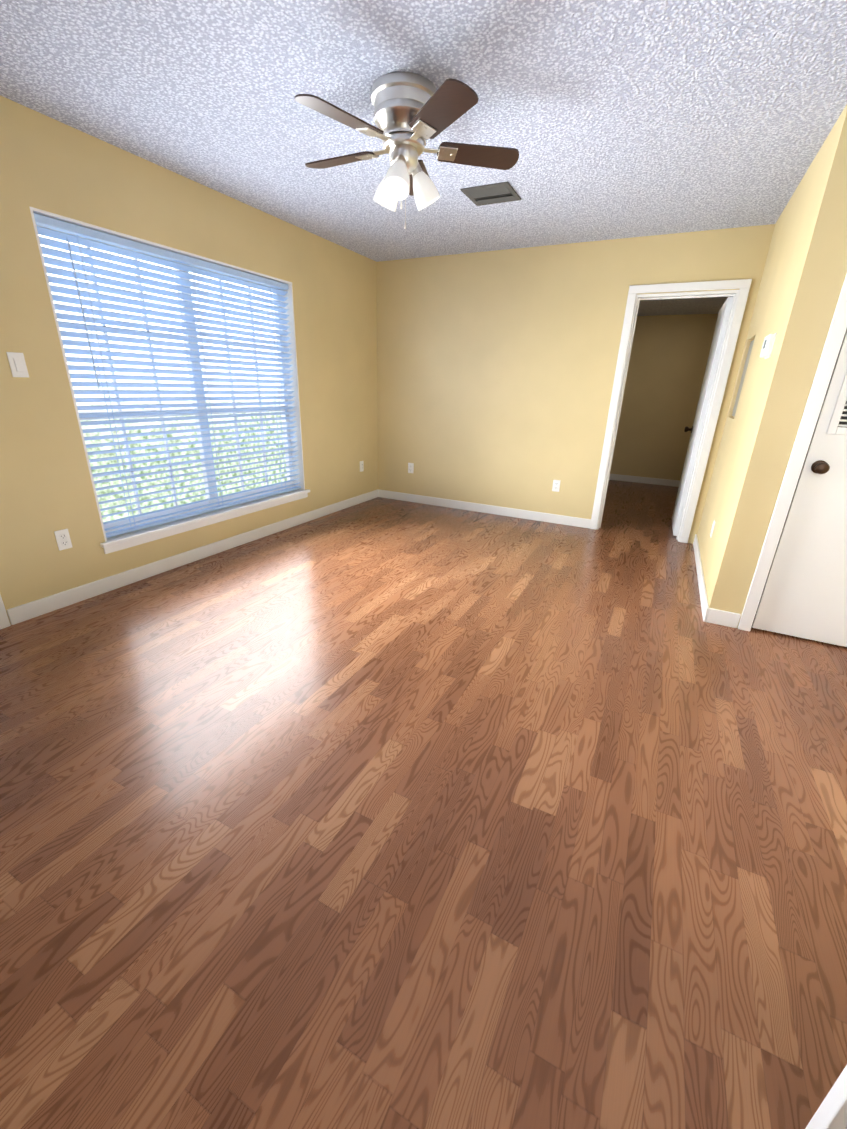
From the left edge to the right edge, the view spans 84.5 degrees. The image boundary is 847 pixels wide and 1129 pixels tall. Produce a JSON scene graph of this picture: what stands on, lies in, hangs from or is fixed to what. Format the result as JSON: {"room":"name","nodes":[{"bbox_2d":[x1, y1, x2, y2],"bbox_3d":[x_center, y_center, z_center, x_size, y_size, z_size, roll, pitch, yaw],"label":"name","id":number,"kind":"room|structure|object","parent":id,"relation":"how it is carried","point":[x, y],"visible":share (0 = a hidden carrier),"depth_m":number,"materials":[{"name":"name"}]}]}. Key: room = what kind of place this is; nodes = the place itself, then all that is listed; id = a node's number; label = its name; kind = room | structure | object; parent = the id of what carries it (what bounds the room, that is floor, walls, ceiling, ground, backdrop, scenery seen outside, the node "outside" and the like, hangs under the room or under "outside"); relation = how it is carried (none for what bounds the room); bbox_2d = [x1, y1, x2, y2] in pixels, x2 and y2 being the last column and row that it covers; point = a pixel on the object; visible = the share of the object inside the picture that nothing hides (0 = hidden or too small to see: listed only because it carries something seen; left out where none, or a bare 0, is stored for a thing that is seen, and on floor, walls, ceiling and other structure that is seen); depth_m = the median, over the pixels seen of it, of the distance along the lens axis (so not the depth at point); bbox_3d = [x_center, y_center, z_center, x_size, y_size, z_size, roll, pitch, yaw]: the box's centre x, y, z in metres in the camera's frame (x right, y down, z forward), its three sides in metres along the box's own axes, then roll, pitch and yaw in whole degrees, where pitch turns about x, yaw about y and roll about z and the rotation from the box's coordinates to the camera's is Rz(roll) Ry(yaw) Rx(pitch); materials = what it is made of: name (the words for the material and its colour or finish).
{"room":"empty living room","nodes":[
{"label":"empty living room","id":0,"kind":"room"},
{"bbox_2d":[0,95,377,624],"bbox_3d":[-2.014,-1.007,2.605,0.180,2.440,6.530,12,23,24],"label":"wall","id":1,"kind":"structure","parent":0,"point":[49,164],"depth_m":2.71,"materials":[{"name":"yellow paint"}]},
{"bbox_2d":[0,594,10,629],"bbox_3d":[-2.446,-0.524,1.768,0.116,2.115,0.918,12,23,24],"label":"door frame","id":2,"kind":"structure","parent":1,"relation":"attached to","point":[4,621],"depth_m":2.47,"materials":[{"name":"white wood"}]},
{"bbox_2d":[6,352,28,376],"bbox_3d":[-2.031,-1.000,2.336,0.013,0.115,0.070,12,23,24],"label":"light switch","id":3,"kind":"object","parent":1,"relation":"attached to","point":[17,363],"visible":1,"depth_m":2.33,"materials":[{"name":"white plastic"}]},
{"bbox_2d":[54,529,71,550],"bbox_3d":[-2.059,-0.142,2.667,0.010,0.115,0.070,12,23,24],"label":"electrical outlet","id":4,"kind":"object","parent":1,"relation":"attached to","point":[63,539],"visible":1,"depth_m":2.66,"materials":[{"name":"white plastic"}]},
{"bbox_2d":[29,206,304,541],"bbox_3d":[-1.603,-1.233,3.393,0.180,1.740,1.860,12,23,24],"label":"window","id":5,"kind":"structure","parent":1,"relation":"in","point":[138,518],"depth_m":3.43,"materials":[{"name":"white plastic"}]},
{"bbox_2d":[34,213,300,537],"bbox_3d":[-1.564,-1.234,3.372,0.076,1.688,1.824,12,23,24],"label":"window blind","id":6,"kind":"object","parent":5,"relation":"attached to","point":[63,226],"depth_m":3.07,"materials":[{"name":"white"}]},
{"bbox_2d":[7,489,378,624],"bbox_3d":[-1.382,-0.288,4.060,0.018,0.092,3.725,12,23,24],"label":"baseboard","id":7,"kind":"structure","parent":1,"relation":"attached to","point":[31,610],"depth_m":3.22,"materials":[{"name":"white wood"}]},
{"bbox_2d":[100,489,309,553],"bbox_3d":[-1.613,-0.406,3.703,0.216,0.074,1.930,12,23,24],"label":"window sill","id":8,"kind":"structure","parent":1,"relation":"attached to","point":[133,538],"depth_m":3.42,"materials":[{"name":"white wood"}]},
{"bbox_2d":[360,461,363,471],"bbox_3d":[-0.689,-1.097,5.207,0.010,0.115,0.070,12,23,24],"label":"electrical outlet","id":9,"kind":"object","parent":1,"relation":"attached to","point":[361,466],"visible":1,"depth_m":5.20,"materials":[{"name":"white plastic"}]},
{"bbox_2d":[0,480,846,1128],"bbox_3d":[0.692,0.136,3.425,5.600,0.120,10.400,12,23,24],"label":"floor","id":10,"kind":"structure","parent":0,"point":[382,814],"depth_m":1.40,"materials":[{"name":"laminate"}]},
{"bbox_2d":[0,0,846,261],"bbox_3d":[0.768,-2.252,2.506,5.600,0.120,10.400,12,23,24],"label":"ceiling","id":11,"kind":"structure","parent":0,"point":[613,119],"depth_m":2.03,"materials":[{"name":"white paint"}]},
{"bbox_2d":[294,72,518,228],"bbox_3d":[-0.124,-1.792,2.093,0.969,0.495,1.009,12,23,24],"label":"ceiling fan","id":12,"kind":"object","parent":11,"relation":"hanging from","point":[413,112],"visible":1,"depth_m":1.96,"materials":[{"name":"brown wood"}]},
{"bbox_2d":[460,181,520,205],"bbox_3d":[0.438,-2.385,3.006,0.310,0.011,0.300,12,23,24],"label":"ceiling vent","id":13,"kind":"object","parent":11,"relation":"in","point":[495,193],"visible":1,"depth_m":2.99,"materials":[{"name":"grey metal"}]},
{"bbox_2d":[377,224,774,543],"bbox_3d":[1.023,-1.661,4.556,3.390,2.440,0.120,12,23,24],"label":"wall","id":14,"kind":"structure","parent":0,"point":[496,369],"depth_m":4.50,"materials":[{"name":"yellow paint"}]},
{"bbox_2d":[408,463,413,472],"bbox_3d":[-0.146,-1.100,5.314,0.070,0.115,0.010,12,23,24],"label":"electrical outlet","id":15,"kind":"object","parent":14,"relation":"attached to","point":[410,467],"visible":1,"depth_m":5.31,"materials":[{"name":"white plastic"}]},
{"bbox_2d":[379,490,590,527],"bbox_3d":[0.561,-0.628,5.104,2.440,0.092,0.014,12,23,24],"label":"baseboard","id":16,"kind":"structure","parent":14,"relation":"attached to","point":[504,511],"depth_m":5.03,"materials":[{"name":"white wood"}]},
{"bbox_2d":[552,480,560,491],"bbox_3d":[1.322,-0.784,4.641,0.070,0.115,0.010,12,23,24],"label":"electrical outlet","id":17,"kind":"object","parent":14,"relation":"attached to","point":[556,486],"visible":1,"depth_m":4.64,"materials":[{"name":"white plastic"}]},
{"bbox_2d":[590,279,751,542],"bbox_3d":[2.093,-1.276,4.122,0.860,2.096,0.160,12,23,24],"label":"door frame","id":18,"kind":"structure","parent":14,"relation":"attached to","point":[735,318],"depth_m":3.93,"materials":[{"name":"white wood"}]},
{"bbox_2d":[672,297,732,535],"bbox_3d":[2.575,-1.319,4.384,0.177,1.993,0.739,12,23,24],"label":"door leaf","id":19,"kind":"structure","parent":14,"relation":"in","point":[713,357],"depth_m":4.20,"materials":[{"name":"white painted wood"},{"name":"oil rubbed bronze"}]},
{"bbox_2d":[610,314,717,480],"bbox_3d":[3.383,-2.378,6.616,1.140,2.440,0.120,12,23,24],"label":"wall","id":20,"kind":"structure","parent":0,"point":[669,355],"depth_m":6.54,"materials":[{"name":"paint"}]},
{"bbox_2d":[609,474,679,486],"bbox_3d":[3.318,-1.262,6.981,1.080,0.092,0.014,12,23,24],"label":"baseboard","id":21,"kind":"structure","parent":20,"relation":"attached to","point":[655,481],"depth_m":6.96,"materials":[{"name":"white wood"}]},
{"bbox_2d":[637,296,732,315],"bbox_3d":[2.739,-2.964,4.951,1.140,0.190,2.890,12,23,24],"label":"ceiling","id":22,"kind":"structure","parent":0,"point":[707,305],"depth_m":5.60,"materials":[{"name":"white paint"}]},
{"bbox_2d":[697,113,841,598],"bbox_3d":[2.907,-1.550,4.425,0.120,2.440,4.730,12,23,24],"label":"wall","id":23,"kind":"structure","parent":0,"point":[785,252],"depth_m":2.88,"materials":[{"name":"yellow paint"}]},
{"bbox_2d":[693,534,714,622],"bbox_3d":[2.079,0.035,3.506,0.018,0.092,1.734,12,23,24],"label":"baseboard","id":24,"kind":"structure","parent":23,"relation":"attached to","point":[707,612],"depth_m":3.13,"materials":[{"name":"white wood"}]},
{"bbox_2d":[710,520,714,537],"bbox_3d":[2.038,-0.251,3.288,0.010,0.115,0.070,12,23,24],"label":"electrical outlet","id":25,"kind":"object","parent":23,"relation":"attached to","point":[712,529],"visible":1,"depth_m":3.27,"materials":[{"name":"white plastic"}]},
{"bbox_2d":[732,340,753,416],"bbox_3d":[2.389,-1.380,3.466,0.020,0.536,0.406,12,23,24],"label":"panel","id":26,"kind":"object","parent":23,"relation":"attached to","point":[743,377],"visible":0.46,"depth_m":3.52,"materials":[{"name":"beige"}]},
{"bbox_2d":[760,333,776,358],"bbox_3d":[1.881,-1.193,2.548,0.034,0.120,0.164,12,23,24],"label":"thermostat","id":27,"kind":"object","parent":23,"relation":"attached to","point":[767,346],"visible":1,"depth_m":2.50,"materials":[{"name":"white plastic"}]},
{"bbox_2d":[708,105,846,627],"bbox_3d":[2.220,-0.719,2.206,1.030,2.440,0.120,12,23,24],"label":"wall","id":28,"kind":"structure","parent":0,"point":[820,279],"depth_m":2.30,"materials":[{"name":"yellow paint"}]},
{"bbox_2d":[738,273,846,630],"bbox_3d":[2.219,-0.551,2.256,0.722,2.092,0.140,12,23,24],"label":"door frame","id":29,"kind":"structure","parent":28,"relation":"attached to","point":[822,380],"depth_m":2.35,"materials":[{"name":"white wood"}]},
{"bbox_2d":[752,332,846,646],"bbox_3d":[2.196,-0.504,2.227,0.574,1.999,0.106,12,23,24],"label":"closet door","id":30,"kind":"structure","parent":28,"relation":"in","point":[804,595],"depth_m":2.46,"materials":[{"name":"white wood"}]},
{"bbox_3d":[1.542,0.107,0.004,0.120,2.440,4.690,12,23,24],"label":"wall","id":31,"kind":"structure","parent":0,"visible":0},
{"bbox_2d":[805,1065,846,1128],"bbox_3d":[1.101,0.190,0.307,0.854,2.018,0.177,12,23,24],"label":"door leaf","id":32,"kind":"structure","parent":31,"relation":"in","point":[831,1112],"depth_m":0.79,"materials":[{"name":"white wood"}]},
{"label":"outside","id":33,"kind":"structure","parent":0,"visible":0},
{"bbox_2d":[38,234,286,521],"bbox_3d":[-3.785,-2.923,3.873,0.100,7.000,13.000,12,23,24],"label":"window glass","id":34,"kind":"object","parent":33,"point":[120,502],"depth_m":5.66,"materials":[{"name":"clear glass"}]}
]}

